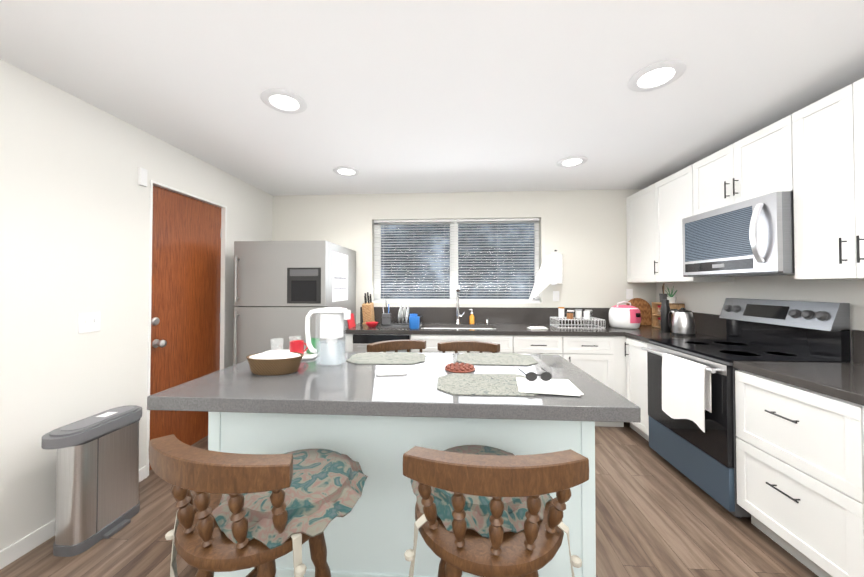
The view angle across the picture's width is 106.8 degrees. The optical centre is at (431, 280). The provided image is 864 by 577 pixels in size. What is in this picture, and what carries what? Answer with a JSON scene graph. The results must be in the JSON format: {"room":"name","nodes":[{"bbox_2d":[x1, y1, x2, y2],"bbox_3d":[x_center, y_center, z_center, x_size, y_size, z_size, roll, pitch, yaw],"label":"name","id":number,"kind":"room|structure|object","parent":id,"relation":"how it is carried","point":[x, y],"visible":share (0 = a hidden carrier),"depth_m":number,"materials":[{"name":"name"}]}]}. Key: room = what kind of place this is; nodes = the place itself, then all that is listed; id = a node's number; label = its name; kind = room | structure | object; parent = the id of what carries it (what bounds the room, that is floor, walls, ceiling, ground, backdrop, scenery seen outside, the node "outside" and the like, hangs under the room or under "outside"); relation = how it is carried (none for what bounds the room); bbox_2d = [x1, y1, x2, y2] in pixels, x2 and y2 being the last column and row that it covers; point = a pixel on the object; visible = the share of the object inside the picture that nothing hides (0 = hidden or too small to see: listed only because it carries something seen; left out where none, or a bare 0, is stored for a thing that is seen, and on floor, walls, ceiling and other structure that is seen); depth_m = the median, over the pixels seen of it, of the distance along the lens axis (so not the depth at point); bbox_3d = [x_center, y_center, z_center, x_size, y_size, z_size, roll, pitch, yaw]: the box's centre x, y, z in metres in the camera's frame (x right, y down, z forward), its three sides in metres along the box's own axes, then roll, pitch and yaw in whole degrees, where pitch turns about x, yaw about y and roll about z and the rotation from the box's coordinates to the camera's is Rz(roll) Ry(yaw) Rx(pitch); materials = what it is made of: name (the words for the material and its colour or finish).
{"room":"kitchen","nodes":[
{"label":"kitchen","id":0,"kind":"room"},
{"bbox_2d":[0,59,272,550],"bbox_3d":[-2.188,0.145,0.804,0.150,2.440,6.124,0,-1,4],"label":"wall","id":1,"kind":"structure","parent":0,"point":[74,219],"depth_m":1.82,"materials":[{"name":"white paint"}]},
{"bbox_2d":[0,465,147,569],"bbox_3d":[-2.151,1.312,0.087,0.012,0.085,4.373,0,-1,4],"label":"baseboard","id":2,"kind":"structure","parent":1,"relation":"attached to","point":[16,550],"depth_m":1.63,"materials":[{"name":"white wood"}]},
{"bbox_2d":[78,312,100,332],"bbox_3d":[-2.036,0.247,1.913,0.016,0.116,0.116,0,-1,4],"label":"light switch","id":3,"kind":"object","parent":1,"relation":"attached to","point":[89,322],"visible":1,"depth_m":1.91,"materials":[{"name":"white plastic"}]},
{"bbox_2d":[138,167,147,186],"bbox_3d":[-2.015,-0.723,2.237,0.020,0.120,0.050,0,-1,4],"label":"sensor","id":4,"kind":"object","parent":1,"relation":"attached to","point":[142,176],"visible":0.98,"depth_m":2.22,"materials":[{"name":"white plastic"}]},
{"bbox_2d":[147,180,226,476],"bbox_3d":[-2.054,0.336,2.680,0.183,2.114,0.779,0,-1,4],"label":"door","id":5,"kind":"structure","parent":1,"relation":"in","point":[187,296],"depth_m":2.63,"materials":[{"name":"brown wood"}]},
{"bbox_2d":[0,422,818,576],"bbox_3d":[0.104,1.414,0.718,4.735,0.100,6.274,0,-1,4],"label":"floor","id":6,"kind":"structure","parent":0,"point":[657,514],"depth_m":1.73,"materials":[{"name":"brown wood"}]},
{"bbox_2d":[41,405,141,556],"bbox_3d":[-1.828,1.066,1.758,0.206,0.626,0.430,0,-1,4],"label":"trash can","id":7,"kind":"object","parent":6,"relation":"on","point":[97,478],"visible":1,"depth_m":1.69,"materials":[{"name":"grey metal"}]},
{"bbox_2d":[149,434,367,576],"bbox_3d":[-0.507,0.906,1.019,0.573,0.928,0.520,0,-1,4],"label":"stool","id":8,"kind":"object","parent":6,"relation":"on","point":[260,513],"visible":1,"depth_m":0.84,"materials":[{"name":"brown wood"}]},
{"bbox_2d":[233,240,355,364],"bbox_3d":[-1.345,0.522,3.301,0.853,1.752,0.964,0,-1,4],"label":"fridge","id":9,"kind":"object","parent":6,"relation":"on","point":[282,289],"visible":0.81,"depth_m":2.89,"materials":[{"name":"grey metal"}]},
{"bbox_2d":[353,334,410,351],"bbox_3d":[-0.483,0.966,3.412,0.570,0.877,0.623,0,-1,4],"label":"dishwasher","id":10,"kind":"object","parent":6,"relation":"on","point":[361,342],"visible":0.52,"depth_m":3.15,"materials":[{"name":"black metal"}]},
{"bbox_2d":[367,340,425,352],"bbox_3d":[-0.227,0.926,2.315,0.524,0.928,0.498,0,-1,4],"label":"stool","id":11,"kind":"object","parent":6,"relation":"on","point":[394,345],"visible":0.08,"depth_m":2.48,"materials":[{"name":"brown wood"}]},
{"bbox_2d":[208,412,595,576],"bbox_3d":[-0.146,0.946,1.712,1.718,0.865,0.621,0,-1,4],"label":"kitchen island","id":12,"kind":"object","parent":6,"relation":"on","point":[370,422],"depth_m":1.41,"materials":[{"name":"white wood"}]},
{"bbox_2d":[147,352,640,423],"bbox_3d":[-0.160,0.485,1.640,1.866,0.055,0.885,0,-1,4],"label":"island countertop","id":13,"kind":"structure","parent":12,"relation":"on","point":[346,389],"depth_m":1.27,"materials":[{"name":"grey stone"}]},
{"bbox_2d":[246,352,302,374],"bbox_3d":[-0.790,0.410,1.618,0.280,0.092,0.190,0,-1,4],"label":"basket","id":14,"kind":"object","parent":13,"relation":"on","point":[273,363],"visible":1,"depth_m":1.55,"materials":[{"name":"wicker"}]},
{"bbox_2d":[265,349,322,359],"bbox_3d":[-0.882,0.456,1.984,0.360,0.012,0.260,0,-1,-4],"label":"serving tray","id":15,"kind":"object","parent":13,"relation":"on","point":[306,356],"visible":0.23,"depth_m":1.96,"materials":[{"name":"white ceramic"}]},
{"bbox_2d":[270,335,301,351],"bbox_3d":[-0.916,0.402,2.017,0.075,0.095,0.189,-1,-1,41],"label":"glass","id":16,"kind":"object","parent":15,"relation":"on","point":[274,341],"visible":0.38,"depth_m":1.99,"materials":[{"name":"white"}]},
{"bbox_2d":[290,338,319,354],"bbox_3d":[-0.782,0.407,1.990,0.140,0.085,0.193,0,-1,4],"label":"mug","id":17,"kind":"object","parent":15,"relation":"on","point":[297,346],"visible":0.58,"depth_m":1.94,"materials":[{"name":"red ceramic"}]},
{"bbox_2d":[305,307,350,365],"bbox_3d":[-0.581,0.304,1.792,0.257,0.309,0.121,0,-1,4],"label":"water pitcher","id":18,"kind":"object","parent":13,"relation":"on","point":[332,326],"visible":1,"depth_m":1.75,"materials":[{"name":"white plastic"}]},
{"bbox_2d":[346,352,425,363],"bbox_3d":[-0.266,0.459,1.915,0.450,0.004,0.300,0,-1,1],"label":"placemat","id":19,"kind":"object","parent":13,"relation":"on","point":[388,358],"visible":0.92,"depth_m":1.89,"materials":[{"name":"beige fabric"}]},
{"bbox_2d":[376,369,406,375],"bbox_3d":[-0.201,0.451,1.586,0.150,0.009,0.072,0,-1,-8],"label":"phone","id":20,"kind":"object","parent":13,"relation":"on","point":[391,372],"visible":1,"depth_m":1.57,"materials":[{"name":"white plastic"}]},
{"bbox_2d":[445,362,474,372],"bbox_3d":[0.145,0.448,1.665,0.160,0.019,0.160,0,-1,4],"label":"trivet","id":21,"kind":"object","parent":13,"relation":"on","point":[457,367],"visible":1,"depth_m":1.63,"materials":[{"name":"brown"}]},
{"bbox_2d":[437,373,537,395],"bbox_3d":[0.249,0.451,1.413,0.453,0.004,0.305,0,-1,4],"label":"placemat","id":22,"kind":"object","parent":13,"relation":"on","point":[480,384],"visible":0.73,"depth_m":1.39,"materials":[{"name":"beige fabric"}]},
{"bbox_2d":[516,377,583,395],"bbox_3d":[0.487,0.444,1.355,0.244,0.007,0.213,0,-1,12],"label":"napkin","id":23,"kind":"object","parent":22,"relation":"on","point":[556,386],"visible":0.86,"depth_m":1.33,"materials":[{"name":"white paper"}]},
{"bbox_2d":[518,367,551,380],"bbox_3d":[0.462,0.415,1.447,0.116,0.042,0.116,0,-1,-1],"label":"sunglasses","id":24,"kind":"object","parent":23,"relation":"on","point":[546,375],"visible":1,"depth_m":1.39,"materials":[{"name":"black plastic"}]},
{"bbox_2d":[457,353,537,365],"bbox_3d":[0.374,0.459,1.896,0.453,0.004,0.305,0,-1,4],"label":"placemat","id":25,"kind":"object","parent":13,"relation":"on","point":[516,359],"visible":0.89,"depth_m":1.86,"materials":[{"name":"beige fabric"}]},
{"bbox_2d":[408,331,503,352],"bbox_3d":[0.331,0.964,3.398,1.048,0.880,0.608,0,-1,4],"label":"base cabinet","id":26,"kind":"object","parent":6,"relation":"on","point":[432,341],"depth_m":3.11,"materials":[{"name":"white wood"}]},
{"bbox_2d":[437,341,499,352],"bbox_3d":[0.264,0.925,2.265,0.480,0.928,0.468,0,-1,4],"label":"stool","id":27,"kind":"object","parent":6,"relation":"on","point":[469,346],"visible":0.15,"depth_m":2.44,"materials":[{"name":"brown wood"}]},
{"bbox_2d":[403,445,588,576],"bbox_3d":[0.169,0.906,1.024,0.487,0.928,0.555,0,-1,4],"label":"stool","id":28,"kind":"object","parent":6,"relation":"on","point":[483,511],"visible":1,"depth_m":0.81,"materials":[{"name":"brown wood"}]},
{"bbox_2d":[504,335,627,426],"bbox_3d":[1.290,0.963,3.306,1.118,0.880,0.673,0,-1,4],"label":"base cabinet","id":29,"kind":"object","parent":6,"relation":"on","point":[604,357],"depth_m":3.03,"materials":[{"name":"white wood"}]},
{"bbox_2d":[344,323,623,334],"bbox_3d":[0.482,0.504,3.391,2.690,0.040,0.618,0,-1,4],"label":"countertop","id":30,"kind":"structure","parent":29,"relation":"on","point":[432,328],"depth_m":3.18,"materials":[{"name":"black stone"}]},
{"bbox_2d":[347,313,355,328],"bbox_3d":[-0.835,0.410,3.309,0.041,0.143,0.200,0,-1,4],"label":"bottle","id":31,"kind":"object","parent":30,"relation":"on","point":[351,322],"visible":0.73,"depth_m":3.31,"materials":[{"name":"red plastic"}]},
{"bbox_2d":[362,292,374,324],"bbox_3d":[-0.713,0.307,3.615,0.110,0.360,0.158,0,-1,12],"label":"knife block","id":32,"kind":"object","parent":30,"relation":"on","point":[368,311],"visible":0.85,"depth_m":3.56,"materials":[{"name":"brown wood"}]},
{"bbox_2d":[366,322,377,327],"bbox_3d":[-0.627,0.458,3.356,0.132,0.050,0.132,0,-1,4],"label":"bowl","id":33,"kind":"object","parent":30,"relation":"on","point":[371,324],"visible":1,"depth_m":3.31,"materials":[{"name":"red ceramic"}]},
{"bbox_2d":[381,300,422,327],"bbox_3d":[-0.319,0.344,3.479,0.406,0.280,0.325,0,-1,4],"label":"dish rack","id":34,"kind":"object","parent":30,"relation":"on","point":[386,319],"visible":0.79,"depth_m":3.40,"materials":[{"name":"grey plastic"}]},
{"bbox_2d":[409,316,419,328],"bbox_3d":[-0.178,0.421,3.238,0.110,0.120,0.110,0,-1,4],"label":"jug","id":35,"kind":"object","parent":30,"relation":"on","point":[414,321],"visible":1,"depth_m":3.19,"materials":[{"name":"blue plastic"}]},
{"bbox_2d":[455,285,464,323],"bbox_3d":[0.312,0.266,3.552,0.110,0.440,0.237,0,-1,4],"label":"faucet","id":36,"kind":"object","parent":30,"relation":"on","point":[457,305],"visible":1,"depth_m":3.62,"materials":[{"name":"silver metal"}]},
{"bbox_2d":[469,309,473,323],"bbox_3d":[0.451,0.403,3.635,0.058,0.168,0.055,0,-1,4],"label":"soap bottle","id":37,"kind":"object","parent":30,"relation":"on","point":[471,318],"visible":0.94,"depth_m":3.61,"materials":[{"name":"orange plastic"}]},
{"bbox_2d":[527,327,547,329],"bbox_3d":[1.058,0.472,3.219,0.180,0.018,0.104,0,-1,-6],"label":"cloth","id":38,"kind":"object","parent":30,"relation":"on","point":[534,328],"visible":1,"depth_m":3.18,"materials":[{"name":"white fabric"}]},
{"bbox_2d":[550,307,603,327],"bbox_3d":[1.530,0.383,3.403,0.465,0.200,0.287,0,-1,4],"label":"wire rack","id":39,"kind":"object","parent":30,"relation":"on","point":[578,314],"visible":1,"depth_m":3.38,"materials":[{"name":"white plastic"}]},
{"bbox_2d":[600,323,719,342],"bbox_3d":[2.142,0.499,3.097,0.659,0.040,0.999,0,-1,4],"label":"countertop","id":40,"kind":"structure","parent":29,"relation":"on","point":[644,331],"depth_m":2.86,"materials":[{"name":"black stone"}]},
{"bbox_2d":[609,301,640,328],"bbox_3d":[1.996,0.344,3.331,0.278,0.276,0.298,0,-1,4],"label":"rice cooker","id":41,"kind":"object","parent":40,"relation":"on","point":[625,316],"visible":1,"depth_m":3.23,"materials":[{"name":"white plastic"}]},
{"bbox_2d":[626,298,651,324],"bbox_3d":[2.269,0.337,3.529,0.280,0.299,0.059,0,-1,4],"label":"cutting board","id":42,"kind":"object","parent":40,"relation":"on","point":[643,306],"visible":0.65,"depth_m":3.52,"materials":[{"name":"brown wood"}]},
{"bbox_2d":[660,300,670,331],"bbox_3d":[2.198,0.328,3.022,0.076,0.300,0.076,0,-1,4],"label":"thermos","id":43,"kind":"object","parent":40,"relation":"on","point":[665,310],"visible":0.98,"depth_m":3.00,"materials":[{"name":"black metal"}]},
{"bbox_2d":[652,284,684,328],"bbox_3d":[2.371,0.251,3.233,0.140,0.460,0.280,0,-1,4],"label":"spice rack","id":44,"kind":"object","parent":40,"relation":"on","point":[656,316],"visible":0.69,"depth_m":3.29,"materials":[{"name":"brown wood"}]},
{"bbox_2d":[668,308,695,336],"bbox_3d":[2.196,0.354,2.827,0.174,0.242,0.216,0,-1,4],"label":"kettle","id":45,"kind":"object","parent":40,"relation":"on","point":[681,322],"visible":1,"depth_m":2.75,"materials":[{"name":"silver metal"}]},
{"bbox_2d":[628,335,648,441],"bbox_3d":[2.126,0.955,2.797,0.654,0.880,0.411,0,-1,4],"label":"base cabinet","id":46,"kind":"object","parent":6,"relation":"on","point":[637,357],"depth_m":2.81,"materials":[{"name":"white wood"}]},
{"bbox_2d":[641,298,850,517],"bbox_3d":[2.029,0.759,2.213,0.728,1.255,0.762,0,-1,4],"label":"range","id":47,"kind":"object","parent":6,"relation":"on","point":[779,331],"visible":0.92,"depth_m":2.05,"materials":[{"name":"black metal"}]},
{"bbox_2d":[662,353,711,432],"bbox_3d":[1.671,0.730,2.122,0.054,0.428,0.386,0,-1,4],"label":"hanging towel","id":48,"kind":"object","parent":47,"relation":"hanging from","point":[686,388],"visible":0.98,"depth_m":2.08,"materials":[{"name":"white fabric"}]},
{"bbox_2d":[733,367,863,576],"bbox_3d":[2.047,0.935,1.523,0.654,0.880,0.598,0,-1,4],"label":"base cabinet","id":49,"kind":"object","parent":6,"relation":"on","point":[800,457],"depth_m":1.49,"materials":[{"name":"white wood"}]},
{"bbox_2d":[733,361,863,402],"bbox_3d":[2.044,0.475,1.521,0.659,0.040,0.619,0,-1,4],"label":"countertop","id":50,"kind":"structure","parent":49,"relation":"on","point":[846,379],"depth_m":1.58,"materials":[{"name":"black stone"}]},
{"bbox_2d":[0,0,863,195],"bbox_3d":[0.104,-1.126,0.756,4.735,0.100,6.274,0,-1,4],"label":"ceiling","id":51,"kind":"structure","parent":0,"point":[423,96],"depth_m":1.68,"materials":[{"name":"white paint"}]},
{"bbox_2d":[260,89,306,113],"bbox_3d":[-0.870,-1.052,1.891,0.250,0.014,0.250,0,-1,4],"label":"recessed light","id":52,"kind":"object","parent":51,"relation":"in","point":[283,101],"visible":1,"depth_m":1.88,"materials":[{"name":"white plastic"}]},
{"bbox_2d":[333,166,359,175],"bbox_3d":[-0.808,-1.034,3.039,0.250,0.014,0.250,0,-1,4],"label":"recessed light","id":53,"kind":"object","parent":51,"relation":"in","point":[345,171],"visible":0.98,"depth_m":3.02,"materials":[{"name":"white plastic"}]},
{"bbox_2d":[557,156,587,167],"bbox_3d":[1.221,-1.038,2.803,0.250,0.014,0.250,0,-1,4],"label":"recessed light","id":54,"kind":"object","parent":51,"relation":"in","point":[571,161],"visible":1,"depth_m":2.79,"materials":[{"name":"white plastic"}]},
{"bbox_2d":[628,60,685,91],"bbox_3d":[1.160,-1.055,1.664,0.250,0.014,0.250,0,-1,4],"label":"recessed light","id":55,"kind":"object","parent":51,"relation":"in","point":[657,75],"visible":1,"depth_m":1.65,"materials":[{"name":"white plastic"}]},
{"bbox_2d":[272,189,655,323],"bbox_3d":[0.294,0.190,3.792,4.735,2.440,0.150,0,-1,4],"label":"wall","id":56,"kind":"structure","parent":0,"point":[584,232],"depth_m":3.69,"materials":[{"name":"white paint"}]},
{"bbox_2d":[373,220,541,302],"bbox_3d":[0.276,-0.235,3.801,1.961,0.986,0.149,0,-1,4],"label":"window","id":57,"kind":"structure","parent":56,"relation":"in","point":[454,272],"depth_m":3.83,"materials":[{"name":"white"}]},
{"bbox_2d":[374,218,539,301],"bbox_3d":[0.275,-0.241,3.780,1.937,0.970,0.040,0,-1,4],"label":"window blinds","id":58,"kind":"object","parent":57,"relation":"attached to","point":[503,220],"visible":0.88,"depth_m":3.77,"materials":[{"name":"white plastic"}]},
{"bbox_2d":[360,307,651,322],"bbox_3d":[0.830,0.396,3.671,3.349,0.184,0.019,0,-1,4],"label":"backsplash","id":59,"kind":"structure","parent":56,"relation":"attached to","point":[430,314],"depth_m":3.67,"materials":[{"name":"black stone"}]},
{"bbox_2d":[528,250,562,301],"bbox_3d":[1.245,-0.054,3.557,0.402,0.582,0.209,0,-1,4],"label":"paper towel","id":60,"kind":"object","parent":56,"relation":"attached to","point":[551,270],"visible":1,"depth_m":3.48,"materials":[{"name":"white paper"}]},
{"bbox_2d":[553,291,558,300],"bbox_3d":[1.409,0.173,3.644,0.070,0.116,0.008,0,-1,4],"label":"electrical outlet plate","id":61,"kind":"object","parent":56,"relation":"attached to","point":[555,293],"depth_m":3.64,"materials":[{"name":"white plastic"}]},
{"bbox_2d":[626,289,632,298],"bbox_3d":[2.213,0.147,3.594,0.070,0.116,0.008,0,-1,4],"label":"electrical outlet plate","id":62,"kind":"object","parent":56,"relation":"attached to","point":[629,293],"depth_m":3.59,"materials":[{"name":"white plastic"}]},
{"bbox_2d":[656,275,863,362],"bbox_3d":[2.392,0.142,0.595,0.150,2.440,6.274,0,-1,4],"label":"wall","id":63,"kind":"structure","parent":0,"point":[705,297],"depth_m":2.30,"materials":[{"name":"white paint"}]},
{"bbox_2d":[626,186,665,282],"bbox_3d":[2.325,-0.464,3.316,0.319,0.960,0.567,0,-1,4],"label":"upper cabinet","id":64,"kind":"object","parent":63,"relation":"attached to","point":[637,204],"depth_m":3.38,"materials":[{"name":"white wood"}]},
{"bbox_2d":[650,166,734,281],"bbox_3d":[2.298,-0.471,2.873,0.319,0.960,0.545,0,-1,4],"label":"upper cabinet","id":65,"kind":"object","parent":63,"relation":"attached to","point":[669,196],"depth_m":2.89,"materials":[{"name":"white wood"}]},
{"bbox_2d":[690,117,785,216],"bbox_3d":[2.257,-0.737,2.221,0.319,0.447,0.766,0,-1,4],"label":"upper cabinet","id":66,"kind":"object","parent":63,"relation":"attached to","point":[754,166],"depth_m":2.17,"materials":[{"name":"white wood"}]},
{"bbox_2d":[682,191,794,276],"bbox_3d":[2.182,-0.275,2.219,0.466,0.472,0.760,0,-1,4],"label":"microwave","id":67,"kind":"object","parent":66,"relation":"attached to","point":[753,237],"visible":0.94,"depth_m":2.06,"materials":[{"name":"metal"}]},
{"bbox_2d":[692,312,863,362],"bbox_3d":[2.418,0.376,2.376,0.020,0.184,2.369,0,-1,4],"label":"backsplash","id":68,"kind":"structure","parent":63,"relation":"attached to","point":[706,324],"depth_m":2.71,"materials":[{"name":"black stone"}]},
{"bbox_2d":[786,78,863,279],"bbox_3d":[2.215,-0.491,1.553,0.319,0.960,0.564,0,-1,4],"label":"upper cabinet","id":69,"kind":"object","parent":63,"relation":"attached to","point":[811,156],"depth_m":1.67,"materials":[{"name":"white wood"}]},
{"label":"outside","id":70,"kind":"structure","parent":0,"visible":0},
{"bbox_2d":[381,224,533,298],"bbox_3d":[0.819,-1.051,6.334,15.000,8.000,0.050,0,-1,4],"label":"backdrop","id":71,"kind":"structure","parent":70,"point":[469,292],"depth_m":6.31,"materials":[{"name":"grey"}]}
]}

